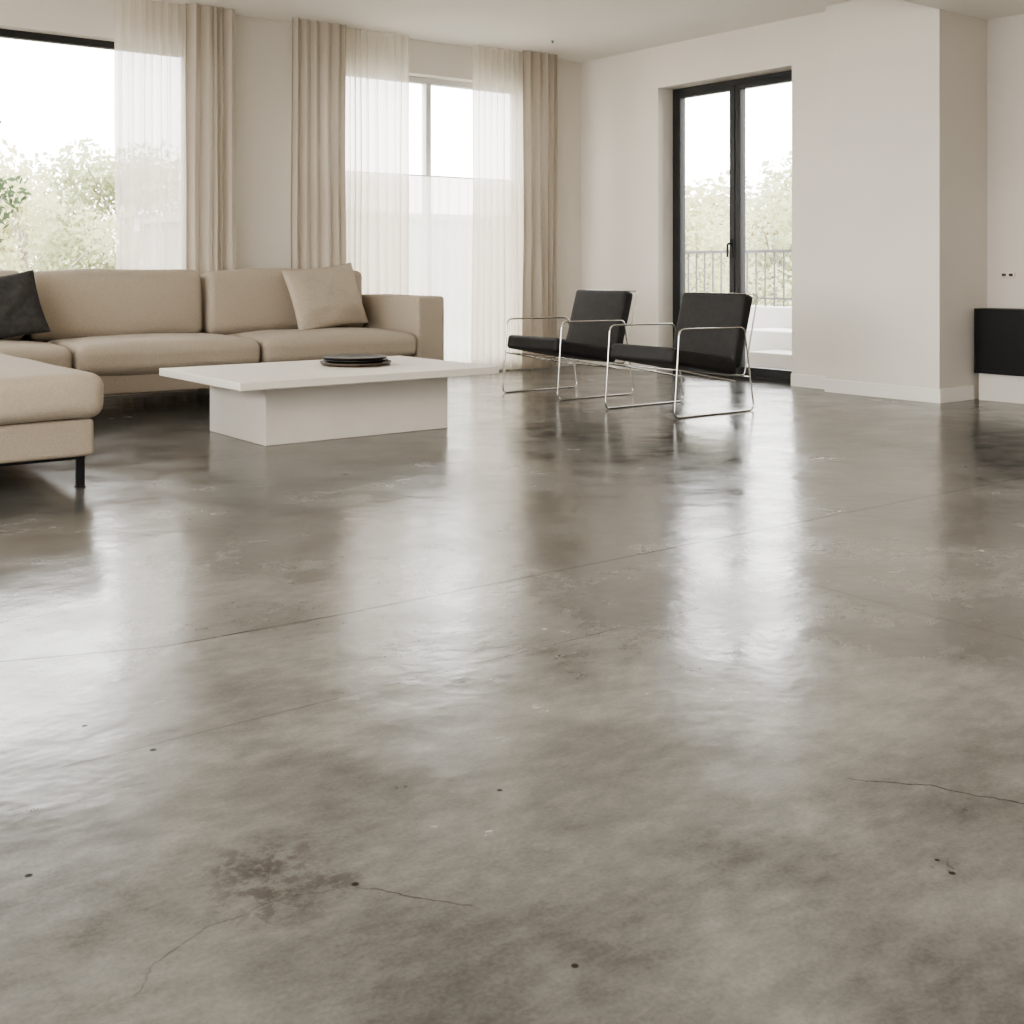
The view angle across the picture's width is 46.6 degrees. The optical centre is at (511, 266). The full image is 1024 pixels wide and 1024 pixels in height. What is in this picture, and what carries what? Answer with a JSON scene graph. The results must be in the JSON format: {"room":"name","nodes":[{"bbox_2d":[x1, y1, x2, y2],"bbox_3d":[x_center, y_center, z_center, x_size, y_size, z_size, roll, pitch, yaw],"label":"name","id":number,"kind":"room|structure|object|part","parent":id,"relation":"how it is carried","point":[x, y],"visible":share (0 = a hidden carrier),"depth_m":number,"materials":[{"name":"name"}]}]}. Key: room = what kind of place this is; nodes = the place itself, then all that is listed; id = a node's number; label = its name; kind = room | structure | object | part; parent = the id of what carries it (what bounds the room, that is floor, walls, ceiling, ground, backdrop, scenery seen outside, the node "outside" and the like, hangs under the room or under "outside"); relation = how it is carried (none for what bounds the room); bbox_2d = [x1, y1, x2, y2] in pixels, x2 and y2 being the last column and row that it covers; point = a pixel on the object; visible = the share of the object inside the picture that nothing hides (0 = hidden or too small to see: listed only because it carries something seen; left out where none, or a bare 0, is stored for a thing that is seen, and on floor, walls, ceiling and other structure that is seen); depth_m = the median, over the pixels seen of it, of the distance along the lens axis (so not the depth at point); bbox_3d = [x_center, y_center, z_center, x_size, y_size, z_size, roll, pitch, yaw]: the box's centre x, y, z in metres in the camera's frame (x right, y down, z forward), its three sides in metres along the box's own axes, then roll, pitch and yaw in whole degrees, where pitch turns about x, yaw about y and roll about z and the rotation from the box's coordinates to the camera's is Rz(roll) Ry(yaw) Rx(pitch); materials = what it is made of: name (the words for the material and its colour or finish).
{"room":"living room","nodes":[
{"label":"living room","id":0,"kind":"room"},
{"bbox_2d":[0,0,580,338],"bbox_3d":[-3.244,-0.490,8.107,11.100,2.780,0.250,0,0,-37],"label":"wall","id":1,"kind":"structure","parent":0,"point":[263,47],"depth_m":9.04,"materials":[{"name":"paint"}]},
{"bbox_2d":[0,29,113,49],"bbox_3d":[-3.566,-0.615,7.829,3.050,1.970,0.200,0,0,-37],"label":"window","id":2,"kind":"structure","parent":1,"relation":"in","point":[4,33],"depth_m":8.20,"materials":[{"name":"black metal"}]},
{"bbox_2d":[103,358,580,396],"bbox_3d":[-3.471,0.853,7.767,10.326,0.095,0.014,0,0,-37],"label":"baseboard","id":3,"kind":"structure","parent":1,"relation":"attached to","point":[561,360],"depth_m":10.76,"materials":[{"name":"paint"}]},
{"bbox_2d":[409,76,472,174],"bbox_3d":[-0.739,-0.370,9.992,2.070,2.460,0.200,0,0,-37],"label":"window","id":4,"kind":"structure","parent":1,"relation":"in","point":[426,83],"depth_m":10.06,"materials":[{"name":"white metal"}]},
{"bbox_3d":[-0.778,-0.380,10.044,2.070,2.440,0.070,0,0,-37],"label":"frame","id":5,"kind":"part","parent":4,"relation":"part of","materials":[{"name":"white"}]},
{"bbox_2d":[409,174,521,369],"bbox_3d":[-0.657,0.068,9.878,2.200,1.656,0.039,0,0,-37],"label":"sheer curtain","id":6,"kind":"object","parent":4,"relation":"hanging from","point":[440,207],"visible":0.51,"depth_m":9.96,"materials":[{"name":"white fabric"}]},
{"bbox_3d":[-0.657,-0.755,9.878,2.200,0.010,0.010,0,0,-37],"label":"rod","id":7,"kind":"part","parent":6,"relation":"part of","materials":[{"name":"white"}]},
{"bbox_2d":[153,0,852,61],"bbox_3d":[0.044,-1.980,3.811,11.100,0.200,11.200,0,0,-37],"label":"ceiling","id":8,"kind":"structure","parent":0,"point":[580,30],"depth_m":8.99,"materials":[{"name":"paint"}]},
{"bbox_2d":[114,0,186,393],"bbox_3d":[-2.499,-0.495,8.380,0.611,2.761,0.077,0,0,-37],"label":"sheer curtain","id":9,"kind":"object","parent":8,"relation":"hanging from","point":[150,35],"visible":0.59,"depth_m":8.34,"materials":[{"name":"white fabric"}]},
{"bbox_2d":[185,3,235,390],"bbox_3d":[-2.162,-0.495,8.545,0.388,2.761,0.059,0,0,-37],"label":"drape","id":10,"kind":"object","parent":8,"relation":"hanging from","point":[210,30],"visible":0.69,"depth_m":8.53,"materials":[{"name":"beige fabric"}]},
{"bbox_2d":[291,18,345,268],"bbox_3d":[-1.471,-0.495,9.076,0.485,2.761,0.066,0,0,-37],"label":"drape","id":11,"kind":"object","parent":8,"relation":"hanging from","point":[318,177],"visible":0.66,"depth_m":9.05,"materials":[{"name":"beige fabric"}]},
{"bbox_2d":[345,27,408,294],"bbox_3d":[-1.119,-0.495,9.439,0.728,2.761,0.072,0,0,-37],"label":"sheer curtain","id":12,"kind":"object","parent":8,"relation":"hanging from","point":[377,64],"visible":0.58,"depth_m":9.47,"materials":[{"name":"white fabric"}]},
{"bbox_2d":[471,45,523,369],"bbox_3d":[-0.082,-0.495,10.227,0.633,2.761,0.070,0,0,-37],"label":"sheer curtain","id":13,"kind":"object","parent":8,"relation":"hanging from","point":[498,179],"visible":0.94,"depth_m":10.19,"materials":[{"name":"white fabric"}]},
{"bbox_2d":[522,51,557,368],"bbox_3d":[0.246,-0.495,10.387,0.400,2.761,0.058,0,0,-37],"label":"drape","id":14,"kind":"object","parent":8,"relation":"hanging from","point":[540,89],"visible":0.94,"depth_m":10.37,"materials":[{"name":"beige fabric"}]},
{"bbox_2d":[901,0,1023,19],"bbox_3d":[-0.729,-1.790,4.548,10.770,0.180,0.910,0,0,-37],"label":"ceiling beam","id":15,"kind":"structure","parent":8,"relation":"attached to","point":[982,9],"depth_m":7.75,"materials":[{"name":"paint"}]},
{"bbox_2d":[0,365,1023,1023],"bbox_3d":[0.044,1.000,3.811,11.100,0.200,11.200,0,0,-37],"label":"floor","id":16,"kind":"structure","parent":0,"point":[533,707],"depth_m":2.38,"materials":[{"name":"concrete"}]},
{"bbox_2d":[0,268,443,487],"bbox_3d":[-1.820,0.453,6.708,4.370,0.894,3.196,0,0,-37],"label":"sectional sofa","id":17,"kind":"object","parent":16,"relation":"on","point":[112,332],"visible":0.71,"depth_m":7.59,"materials":[{"name":"fabric"}]},
{"bbox_2d":[0,270,22,339],"bbox_3d":[-3.652,0.248,7.055,1.434,0.483,0.280,0,0,-37],"label":"cushion","id":18,"kind":"object","parent":17,"relation":"on","point":[2,272],"depth_m":7.38,"materials":[{"name":"fabric"}]},
{"bbox_2d":[0,270,50,338],"bbox_3d":[-3.076,0.247,7.107,0.574,0.461,0.222,0,0,-37],"label":"throw pillow","id":19,"kind":"object","parent":17,"relation":"on","point":[21,312],"visible":1,"depth_m":7.12,"materials":[{"name":"grey fabric"}]},
{"bbox_2d":[0,339,71,367],"bbox_3d":[-3.374,0.554,6.751,1.531,0.248,0.735,0,0,-37],"label":"seat cushion","id":20,"kind":"object","parent":17,"relation":"on","point":[36,349],"depth_m":6.87,"materials":[{"name":"fabric"}]},
{"bbox_3d":[-2.102,0.775,4.615,0.870,0.020,0.025,0,0,-37],"label":"leg rail","id":21,"kind":"part","parent":17,"relation":"part of","materials":[{"name":"black metal"}]},
{"bbox_2d":[0,353,102,424],"bbox_3d":[-2.718,0.524,5.416,1.018,0.229,2.234,0,0,-37],"label":"cushion","id":22,"kind":"object","parent":17,"relation":"on","point":[32,392],"depth_m":4.74,"materials":[{"name":"fabric"}]},
{"bbox_3d":[-1.768,0.833,4.861,0.036,0.135,0.040,0,0,-37],"label":"leg","id":23,"kind":"part","parent":17,"relation":"part of","materials":[{"name":"black metal"}]},
{"bbox_2d":[25,268,201,342],"bbox_3d":[-2.615,0.249,7.848,1.146,0.485,0.279,0,0,-37],"label":"cushion","id":24,"kind":"object","parent":17,"relation":"on","point":[75,302],"depth_m":7.74,"materials":[{"name":"fabric"}]},
{"bbox_2d":[48,333,259,375],"bbox_3d":[-2.290,0.554,7.581,1.188,0.252,0.734,0,0,-37],"label":"seat cushion","id":25,"kind":"object","parent":17,"relation":"on","point":[98,354],"depth_m":7.29,"materials":[{"name":"fabric"}]},
{"bbox_2d":[200,269,363,334],"bbox_3d":[-1.646,0.250,8.587,1.255,0.474,0.286,0,0,-37],"label":"cushion","id":26,"kind":"object","parent":17,"relation":"on","point":[233,302],"depth_m":8.29,"materials":[{"name":"fabric"}]},
{"bbox_2d":[230,327,415,362],"bbox_3d":[-1.340,0.554,8.307,1.194,0.250,0.733,0,0,-37],"label":"seat cushion","id":27,"kind":"object","parent":17,"relation":"on","point":[275,344],"depth_m":8.04,"materials":[{"name":"fabric"}]},
{"bbox_2d":[282,262,368,328],"bbox_3d":[-1.324,0.216,8.474,0.232,0.502,0.649,0,0,44],"label":"throw pillow","id":28,"kind":"object","parent":17,"relation":"on","point":[325,297],"visible":0.91,"depth_m":8.38,"materials":[{"name":"fabric"}]},
{"bbox_3d":[-0.846,0.488,8.833,0.240,0.564,0.906,0,0,-37],"label":"armrest","id":29,"kind":"part","parent":17,"relation":"part of","materials":[{"name":"fabric"}]},
{"bbox_2d":[159,356,498,445],"bbox_3d":[-0.991,0.724,6.488,1.530,0.352,1.030,0,0,-37],"label":"coffee table","id":30,"kind":"object","parent":16,"relation":"on","point":[289,402],"visible":0.98,"depth_m":6.24,"materials":[{"name":"paint"}]},
{"bbox_2d":[320,360,390,366],"bbox_3d":[-0.876,0.537,6.658,0.400,0.020,0.400,0,0,-37],"label":"tray","id":31,"kind":"object","parent":30,"relation":"on","point":[387,362],"visible":0.54,"depth_m":6.50,"materials":[{"name":"black wood"}]},
{"bbox_2d":[323,358,387,363],"bbox_3d":[-0.875,0.525,6.661,0.364,0.022,0.364,0,0,-37],"label":"plate","id":32,"kind":"object","parent":31,"relation":"on","point":[324,359],"visible":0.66,"depth_m":6.51,"materials":[{"name":"ceramic"}]},
{"bbox_2d":[322,354,386,360],"bbox_3d":[-0.879,0.510,6.649,0.364,0.022,0.364,0,0,-37],"label":"plate","id":33,"kind":"object","parent":32,"relation":"on","point":[337,357],"visible":0.96,"depth_m":6.69,"materials":[{"name":"ceramic"}]},
{"bbox_2d":[502,289,637,399],"bbox_3d":[0.420,0.534,8.462,0.765,0.733,0.622,0,0,-37],"label":"lounge chair","id":34,"kind":"object","parent":16,"relation":"on","point":[594,312],"visible":0.91,"depth_m":8.43,"materials":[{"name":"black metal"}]},
{"bbox_3d":[0.211,0.632,8.685,0.703,0.535,0.012,0,0,-37],"label":"frame","id":35,"kind":"part","parent":34,"relation":"part of","materials":[{"name":"silver metal"}]},
{"bbox_3d":[0.354,0.661,8.411,0.556,0.112,0.617,0,0,-37],"label":"seat frame","id":36,"kind":"part","parent":34,"relation":"part of","materials":[{"name":"silver metal"}]},
{"bbox_3d":[0.352,0.576,8.409,0.573,0.190,0.556,0,0,-37],"label":"seat","id":37,"kind":"part","parent":34,"relation":"part of","materials":[{"name":"black leather"}]},
{"bbox_3d":[0.581,0.632,8.201,0.703,0.535,0.012,0,0,-37],"label":"frame","id":38,"kind":"part","parent":34,"relation":"part of","materials":[{"name":"silver metal"}]},
{"bbox_3d":[0.623,0.400,8.617,0.200,0.465,0.557,0,0,-37],"label":"backrest","id":39,"kind":"part","parent":34,"relation":"part of","materials":[{"name":"black leather"}]},
{"bbox_3d":[0.669,0.426,8.652,0.138,0.518,0.586,0,0,-37],"label":"frame","id":40,"kind":"part","parent":34,"relation":"part of","materials":[{"name":"silver metal"}]},
{"bbox_2d":[605,292,757,418],"bbox_3d":[1.076,0.534,7.490,0.765,0.733,0.622,0,0,-37],"label":"lounge chair","id":41,"kind":"object","parent":16,"relation":"on","point":[710,331],"visible":1,"depth_m":7.46,"materials":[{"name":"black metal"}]},
{"bbox_3d":[0.866,0.632,7.713,0.703,0.535,0.012,0,0,-37],"label":"frame","id":42,"kind":"part","parent":41,"relation":"part of","materials":[{"name":"silver metal"}]},
{"bbox_3d":[1.010,0.661,7.439,0.556,0.112,0.617,0,0,-37],"label":"seat frame","id":43,"kind":"part","parent":41,"relation":"part of","materials":[{"name":"silver metal"}]},
{"bbox_3d":[1.007,0.576,7.438,0.573,0.190,0.556,0,0,-37],"label":"seat","id":44,"kind":"part","parent":41,"relation":"part of","materials":[{"name":"black leather"}]},
{"bbox_3d":[1.279,0.400,7.645,0.200,0.465,0.557,0,0,-37],"label":"backrest","id":45,"kind":"part","parent":41,"relation":"part of","materials":[{"name":"black leather"}]},
{"bbox_3d":[1.237,0.632,7.229,0.703,0.535,0.012,0,0,-37],"label":"frame","id":46,"kind":"part","parent":41,"relation":"part of","materials":[{"name":"silver metal"}]},
{"bbox_3d":[1.325,0.426,7.680,0.138,0.518,0.586,0,0,-37],"label":"frame","id":47,"kind":"part","parent":41,"relation":"part of","materials":[{"name":"silver metal"}]},
{"bbox_2d":[825,0,986,398],"bbox_3d":[2.857,-0.490,8.444,0.800,2.780,0.920,0,0,-37],"label":"wall pier","id":48,"kind":"object","parent":16,"relation":"on","point":[906,82],"visible":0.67,"depth_m":8.11,"materials":[{"name":"paint"}]},
{"bbox_2d":[824,379,973,403],"bbox_3d":[2.693,0.853,8.309,0.404,0.095,0.934,0,0,-37],"label":"baseboard","id":49,"kind":"object","parent":48,"relation":"attached to","point":[930,395],"visible":1,"depth_m":8.05,"materials":[{"name":"paint"}]},
{"bbox_2d":[974,308,1023,403],"bbox_3d":[3.685,0.590,7.465,0.205,0.620,1.580,0,0,-37],"label":"fireplace","id":50,"kind":"object","parent":16,"relation":"on","point":[998,332],"visible":1,"depth_m":7.90,"materials":[{"name":"paint"}]},
{"bbox_3d":[3.609,0.497,7.407,0.008,0.395,1.540,0,0,-37],"label":"panel","id":51,"kind":"part","parent":50,"relation":"part of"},
{"bbox_2d":[581,12,824,375],"bbox_3d":[1.607,-0.490,9.864,0.260,2.780,2.855,0,0,-37],"label":"wall","id":52,"kind":"structure","parent":0,"point":[627,98],"depth_m":10.17,"materials":[{"name":"paint"}]},
{"bbox_2d":[581,359,824,388],"bbox_3d":[1.498,0.853,9.781,0.014,0.095,2.855,0,0,-37],"label":"baseboard","id":53,"kind":"structure","parent":52,"relation":"attached to","point":[797,380],"depth_m":8.92,"materials":[{"name":"paint"}]},
{"bbox_2d":[673,70,791,382],"bbox_3d":[1.820,-0.314,9.661,0.139,2.427,1.435,0,0,-37],"label":"door","id":54,"kind":"structure","parent":52,"relation":"in","point":[737,88],"depth_m":9.66,"materials":[{"name":"black metal"}]},
{"bbox_3d":[1.767,-0.150,9.665,0.059,0.160,0.030,0,0,-37],"label":"handle","id":55,"kind":"part","parent":54,"relation":"part of","materials":[{"name":"black metal"}]},
{"bbox_2d":[987,14,1023,308],"bbox_3d":[5.523,-0.490,5.428,0.230,2.780,7.110,0,0,-37],"label":"wall","id":56,"kind":"structure","parent":0,"point":[1005,35],"depth_m":8.07,"materials":[{"name":"paint"}]},
{"bbox_2d":[1001,272,1014,277],"bbox_3d":[3.359,0.053,8.053,0.017,0.038,0.100,0,0,-37],"label":"wall switch","id":57,"kind":"object","parent":56,"relation":"attached to","point":[1003,274],"visible":1,"depth_m":8.05,"materials":[{"name":"paint"}]},
{"label":"outside","id":58,"kind":"structure","parent":0,"visible":0},
{"bbox_3d":[4.665,4.050,35.046,170.000,0.300,170.000,0,0,-37],"label":"ground","id":59,"kind":"structure","parent":58,"visible":0},
{"bbox_2d":[0,120,31,242],"bbox_3d":[-5.299,1.192,11.640,1.795,5.474,1.576,0,0,-22],"label":"tree","id":60,"kind":"object","parent":59,"relation":"on","point":[2,196],"visible":0.34,"depth_m":12.26,"materials":[{"name":"green plant"}]},
{"bbox_2d":[0,137,115,270],"bbox_3d":[-6.878,0.779,20.975,4.343,6.297,3.981,0,0,-3],"label":"tree","id":61,"kind":"object","parent":59,"relation":"on","point":[106,188],"visible":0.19,"depth_m":20.17,"materials":[{"name":"green plant"}]},
{"bbox_2d":[0,153,115,272],"bbox_3d":[-6.747,1.162,16.454,3.194,5.537,3.263,0,0,18],"label":"tree","id":62,"kind":"object","parent":59,"relation":"on","point":[19,226],"visible":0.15,"depth_m":16.27,"materials":[{"name":"green plant"}]},
{"bbox_2d":[0,138,115,271],"bbox_3d":[-10.890,0.562,24.030,6.102,6.728,5.036,0,0,-37],"label":"tree","id":63,"kind":"object","parent":59,"relation":"on","point":[12,150],"visible":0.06,"depth_m":25.09,"materials":[{"name":"green plant"}]},
{"bbox_2d":[685,189,791,305],"bbox_3d":[3.526,1.193,22.951,3.428,5.476,3.806,0,0,-11],"label":"tree","id":64,"kind":"object","parent":59,"relation":"on","point":[702,235],"visible":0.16,"depth_m":22.54,"materials":[{"name":"green plant"}]},
{"bbox_2d":[685,182,791,306],"bbox_3d":[5.972,0.892,27.107,5.092,6.074,4.752,0,0,-37],"label":"tree","id":65,"kind":"object","parent":59,"relation":"on","point":[780,240],"visible":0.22,"depth_m":26.61,"materials":[{"name":"green plant"}]},
{"bbox_2d":[685,178,791,306],"bbox_3d":[6.061,0.694,34.177,7.124,6.462,7.030,0,0,-37],"label":"tree","id":66,"kind":"object","parent":59,"relation":"on","point":[718,208],"visible":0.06,"depth_m":33.39,"materials":[{"name":"green plant"}]},
{"bbox_2d":[685,151,791,305],"bbox_3d":[10.209,-0.216,44.149,9.099,8.272,9.039,0,0,-37],"label":"tree","id":67,"kind":"object","parent":59,"relation":"on","point":[769,173],"visible":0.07,"depth_m":43.12,"materials":[{"name":"green plant"}]},
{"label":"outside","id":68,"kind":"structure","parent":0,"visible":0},
{"bbox_3d":[1.798,1.060,11.763,2.350,0.280,9.500,0,0,-37],"label":"terrace","id":69,"kind":"object","parent":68,"visible":0},
{"bbox_2d":[746,328,791,357],"bbox_3d":[2.981,0.760,10.874,0.450,0.320,1.850,0,0,-37],"label":"bench","id":70,"kind":"object","parent":69,"relation":"on","point":[762,339],"visible":0.14,"depth_m":11.24,"materials":[{"name":"white concrete"}]},
{"bbox_2d":[747,305,791,328],"bbox_3d":[2.473,0.660,12.279,0.250,0.520,9.500,0,0,-37],"label":"parapet","id":71,"kind":"object","parent":69,"relation":"on","point":[765,316],"visible":0.05,"depth_m":11.92,"materials":[{"name":"white concrete"}]},
{"bbox_2d":[685,249,791,306],"bbox_3d":[2.438,0.113,12.316,0.040,0.575,9.400,0,0,-37],"label":"terrace railing","id":72,"kind":"object","parent":71,"relation":"on","point":[787,250],"visible":0.14,"depth_m":12.22,"materials":[{"name":"grey metal"}]},
{"bbox_3d":[2.438,-0.160,12.316,0.040,0.030,9.400,0,0,-37],"label":"rail","id":73,"kind":"part","parent":72,"relation":"part of","materials":[{"name":"grey metal"}]},
{"bbox_3d":[2.438,0.320,12.316,0.020,0.020,9.400,0,0,-37],"label":"rail","id":74,"kind":"part","parent":72,"relation":"part of","materials":[{"name":"grey metal"}]},
{"bbox_2d":[749,350,791,369],"bbox_3d":[2.832,0.845,10.287,0.400,0.150,1.700,0,0,-37],"label":"step","id":75,"kind":"structure","parent":69,"relation":"on","point":[775,359],"depth_m":10.65,"materials":[{"name":"concrete"}]}
]}

